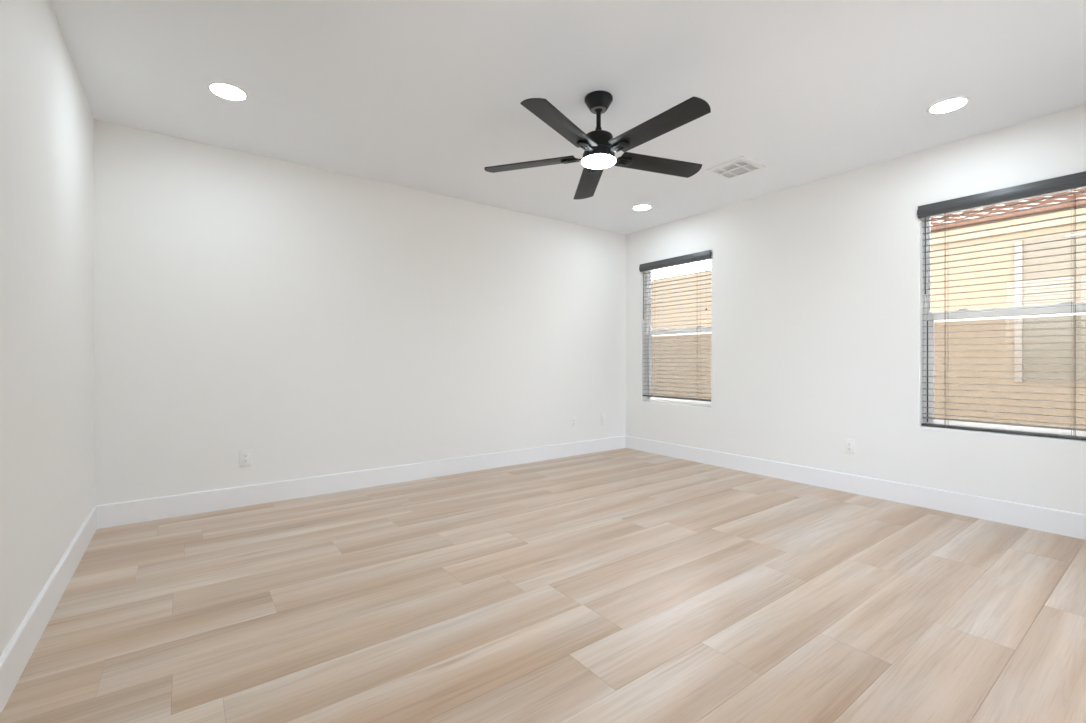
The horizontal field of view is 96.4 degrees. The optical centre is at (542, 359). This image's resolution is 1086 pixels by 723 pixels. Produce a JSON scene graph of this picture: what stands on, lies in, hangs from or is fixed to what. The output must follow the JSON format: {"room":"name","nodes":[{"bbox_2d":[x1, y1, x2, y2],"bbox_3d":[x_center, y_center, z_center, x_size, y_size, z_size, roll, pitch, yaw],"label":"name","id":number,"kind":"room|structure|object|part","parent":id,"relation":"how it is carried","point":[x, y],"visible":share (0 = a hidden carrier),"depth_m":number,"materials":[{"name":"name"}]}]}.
{"room":"empty bedroom","nodes":[
{"label":"empty bedroom","id":0,"kind":"room"},
{"bbox_2d":[0,0,93,656],"bbox_3d":[-1.393,-0.213,1.031,0.150,2.440,4.514,0,0,-36],"label":"wall","id":1,"kind":"structure","parent":0,"point":[47,119],"depth_m":1.81,"materials":[{"name":"white paint"}]},
{"bbox_2d":[0,506,96,714],"bbox_3d":[-1.372,0.938,1.140,0.013,0.139,4.364,0,0,-36],"label":"baseboard","id":2,"kind":"structure","parent":1,"relation":"attached to","point":[14,659],"depth_m":1.76,"materials":[{"name":"white paint"}]},
{"bbox_2d":[94,119,624,504],"bbox_3d":[-0.909,-0.213,4.287,4.799,2.440,0.150,0,0,-36],"label":"wall","id":3,"kind":"structure","parent":0,"point":[313,321],"depth_m":3.63,"materials":[{"name":"white paint"}]},
{"bbox_2d":[240,449,251,466],"bbox_3d":[-2.050,0.679,3.346,0.070,0.115,0.008,0,0,-36],"label":"wall outlet","id":4,"kind":"object","parent":3,"relation":"attached to","point":[245,455],"visible":1,"depth_m":3.34,"materials":[{"name":"white plastic"}]},
{"bbox_2d":[243,453,248,462],"bbox_3d":[-2.049,0.679,3.344,0.033,0.067,0.003,0,0,-36],"label":"receptacle","id":5,"kind":"object","parent":4,"relation":"attached to","point":[245,455],"depth_m":3.34,"materials":[{"name":"grey plastic"}]},
{"bbox_2d":[94,436,624,528],"bbox_3d":[-0.861,0.938,4.222,4.499,0.139,0.013,0,0,-36],"label":"baseboard","id":6,"kind":"structure","parent":3,"relation":"attached to","point":[149,509],"depth_m":3.62,"materials":[{"name":"white paint"}]},
{"bbox_2d":[571,417,575,427],"bbox_3d":[0.322,0.657,5.098,0.070,0.115,0.008,0,0,-36],"label":"wall outlet","id":7,"kind":"object","parent":3,"relation":"attached to","point":[573,419],"visible":1,"depth_m":5.09,"materials":[{"name":"white plastic"}]},
{"bbox_2d":[601,414,605,424],"bbox_3d":[0.668,0.660,5.354,0.070,0.115,0.009,0,0,-36],"label":"blank wall plate","id":8,"kind":"object","parent":3,"relation":"attached to","point":[603,416],"visible":1,"depth_m":5.35,"materials":[{"name":"white plastic"}]},
{"bbox_2d":[0,448,1085,722],"bbox_3d":[0.432,1.067,2.472,4.799,0.120,4.664,0,0,-36],"label":"floor","id":9,"kind":"structure","parent":0,"point":[623,585],"depth_m":1.97,"materials":[{"name":"brown wood"}]},
{"bbox_2d":[50,0,1085,234],"bbox_3d":[0.432,-1.503,2.472,4.799,0.140,4.664,0,0,-36],"label":"ceiling","id":10,"kind":"structure","parent":0,"point":[424,95],"depth_m":2.46,"materials":[{"name":"white paint"}]},
{"bbox_2d":[206,81,248,100],"bbox_3d":[-1.683,-1.431,2.593,0.190,0.004,0.190,0,0,-36],"label":"recessed light","id":11,"kind":"object","parent":10,"relation":"in","point":[228,91],"visible":1,"depth_m":2.59,"materials":[{"name":"white plastic"}]},
{"bbox_2d":[484,90,710,199],"bbox_3d":[0.338,-1.252,2.623,1.269,0.362,1.232,0,0,-36],"label":"ceiling fan","id":12,"kind":"object","parent":10,"relation":"hanging from","point":[599,145],"visible":1,"depth_m":2.58,"materials":[{"name":"black metal"}]},
{"bbox_3d":[-0.077,-1.110,2.760,0.534,0.006,0.136,-1,9,15],"label":"blade","id":13,"kind":"part","parent":12,"relation":"part of","materials":[{"name":"black wood"}]},
{"bbox_3d":[0.089,-1.124,2.324,0.136,0.006,0.534,11,5,33],"label":"blade","id":14,"kind":"part","parent":12,"relation":"part of","materials":[{"name":"black wood"}]},
{"bbox_3d":[0.285,-1.109,3.050,0.137,0.006,0.534,-10,-1,-3],"label":"blade","id":15,"kind":"part","parent":12,"relation":"part of","materials":[{"name":"black wood"}]},
{"bbox_3d":[0.673,-1.120,2.797,0.534,0.006,0.138,0,-12,-21],"label":"blade","id":16,"kind":"part","parent":12,"relation":"part of","materials":[{"name":"black wood"}]},
{"bbox_3d":[0.554,-1.129,2.349,0.137,0.006,0.534,12,-9,-38],"label":"blade","id":17,"kind":"part","parent":12,"relation":"part of","materials":[{"name":"black wood"}]},
{"bbox_2d":[632,204,651,210],"bbox_3d":[0.931,-1.431,4.566,0.190,0.004,0.190,0,0,-36],"label":"recessed light","id":18,"kind":"object","parent":10,"relation":"in","point":[641,207],"visible":1,"depth_m":4.56,"materials":[{"name":"white plastic"}]},
{"bbox_2d":[706,156,765,178],"bbox_3d":[1.439,-1.429,3.619,0.301,0.008,0.301,0,0,-36],"label":"ceiling vent","id":19,"kind":"object","parent":10,"relation":"in","point":[742,165],"visible":1,"depth_m":3.61,"materials":[{"name":"white metal"}]},
{"bbox_2d":[927,96,969,113],"bbox_3d":[2.282,-1.431,2.734,0.190,0.004,0.190,0,0,-36],"label":"recessed light","id":20,"kind":"object","parent":10,"relation":"in","point":[954,103],"visible":1,"depth_m":2.73,"materials":[{"name":"white plastic"}]},
{"bbox_2d":[625,104,1085,514],"bbox_3d":[2.301,-0.213,3.853,0.150,2.440,4.364,0,0,-36],"label":"wall","id":21,"kind":"structure","parent":0,"point":[817,294],"depth_m":3.71,"materials":[{"name":"white paint"}]},
{"bbox_2d":[647,259,710,405],"bbox_3d":[1.444,-0.293,5.084,0.063,1.500,0.883,0,0,-36],"label":"window","id":22,"kind":"structure","parent":21,"relation":"in","point":[687,331],"depth_m":5.26,"materials":[{"name":"white plastic"}]},
{"bbox_2d":[639,250,711,401],"bbox_3d":[1.366,-0.325,5.027,0.090,1.456,0.901,0,0,-36],"label":"window blind","id":23,"kind":"object","parent":22,"relation":"attached to","point":[703,255],"visible":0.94,"depth_m":5.00,"materials":[{"name":"grey plastic"}]},
{"bbox_3d":[1.196,-0.299,5.286,0.058,1.392,0.014,0,0,-36],"label":"ladder cord","id":24,"kind":"part","parent":23,"relation":"part of","materials":[{"name":"grey fabric"}]},
{"bbox_3d":[1.379,0.396,5.037,0.050,0.015,0.871,0,0,-36],"label":"rail","id":25,"kind":"part","parent":23,"relation":"part of","materials":[{"name":"grey wood"}]},
{"bbox_3d":[1.540,-0.299,4.819,0.058,1.392,0.014,0,0,-36],"label":"ladder cord","id":26,"kind":"part","parent":23,"relation":"part of","materials":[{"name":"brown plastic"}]},
{"bbox_3d":[1.432,0.053,5.076,0.024,0.765,0.839,0,0,-36],"label":"sash","id":27,"kind":"part","parent":22,"relation":"part of","materials":[{"name":"white plastic"}]},
{"bbox_3d":[1.453,-0.649,5.091,0.024,0.736,0.851,0,0,-36],"label":"sash","id":28,"kind":"part","parent":22,"relation":"part of","materials":[{"name":"white plastic"}]},
{"bbox_3d":[1.460,0.080,5.097,0.010,0.707,0.851,0,0,-36],"label":"screen frame","id":29,"kind":"part","parent":22,"relation":"part of","materials":[{"name":"white plastic"}]},
{"bbox_2d":[844,438,854,454],"bbox_3d":[2.327,0.659,3.685,0.008,0.115,0.070,0,0,-36],"label":"wall outlet","id":30,"kind":"object","parent":21,"relation":"attached to","point":[849,444],"visible":1,"depth_m":3.68,"materials":[{"name":"white plastic"}]},
{"bbox_2d":[847,442,851,450],"bbox_3d":[2.325,0.659,3.684,0.003,0.067,0.033,0,0,-36],"label":"receptacle","id":31,"kind":"object","parent":30,"relation":"attached to","point":[849,444],"depth_m":3.68,"materials":[{"name":"grey plastic"}]},
{"bbox_2d":[625,435,1085,539],"bbox_3d":[2.236,0.938,3.805,0.013,0.139,4.364,0,0,-36],"label":"baseboard","id":32,"kind":"structure","parent":21,"relation":"attached to","point":[1071,524],"depth_m":3.45,"materials":[{"name":"white paint"}]},
{"bbox_2d":[924,186,1085,436],"bbox_3d":[2.946,-0.293,3.050,0.063,1.500,0.883,0,0,-36],"label":"window","id":33,"kind":"structure","parent":21,"relation":"in","point":[928,337],"depth_m":3.20,"materials":[{"name":"white plastic"}]},
{"bbox_2d":[917,171,1085,439],"bbox_3d":[2.869,-0.300,2.993,0.090,1.506,0.901,0,0,-36],"label":"window blind","id":34,"kind":"object","parent":33,"relation":"attached to","point":[1076,180],"visible":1,"depth_m":2.98,"materials":[{"name":"grey plastic"}]},
{"bbox_3d":[2.698,-0.274,3.252,0.058,1.442,0.014,0,0,-36],"label":"ladder cord","id":35,"kind":"part","parent":34,"relation":"part of","materials":[{"name":"grey fabric"}]},
{"bbox_3d":[2.882,0.445,3.002,0.050,0.015,0.871,0,0,-36],"label":"rail","id":36,"kind":"part","parent":34,"relation":"part of","materials":[{"name":"grey wood"}]},
{"bbox_3d":[3.043,-0.274,2.785,0.058,1.442,0.014,0,0,-36],"label":"ladder cord","id":37,"kind":"part","parent":34,"relation":"part of","materials":[{"name":"grey fabric"}]},
{"bbox_3d":[2.956,-0.649,3.057,0.024,0.736,0.851,0,0,-36],"label":"sash","id":38,"kind":"part","parent":33,"relation":"part of","materials":[{"name":"white plastic"}]},
{"bbox_3d":[2.935,0.053,3.042,0.024,0.765,0.839,0,0,-36],"label":"sash","id":39,"kind":"part","parent":33,"relation":"part of","materials":[{"name":"white plastic"}]},
{"bbox_3d":[2.963,0.080,3.062,0.010,0.707,0.851,0,0,-36],"label":"screen frame","id":40,"kind":"part","parent":33,"relation":"part of","materials":[{"name":"white plastic"}]},
{"bbox_2d":[1023,232,1085,383],"bbox_3d":[5.188,-0.484,4.364,0.020,1.415,1.254,0,0,-36],"label":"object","id":41,"kind":"structure","parent":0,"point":[1043,342],"depth_m":4.69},
{"label":"outside","id":42,"kind":"structure","parent":0,"visible":0},
{"bbox_3d":[7.776,1.217,8.232,13.840,0.180,32.000,0,0,-36],"label":"ground","id":43,"kind":"structure","parent":42,"visible":0},
{"bbox_2d":[652,188,1085,428],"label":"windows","id":44,"kind":"structure","parent":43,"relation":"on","point":[676,345],"depth_m":5.05,"materials":[{"name":"clear glass"}]},
{"bbox_3d":[4.794,-0.484,4.888,0.050,1.415,0.058,0,0,-36],"label":"window trim","id":45,"kind":"part","parent":44,"relation":"part of","materials":[{"name":"white plastic"}]}
]}

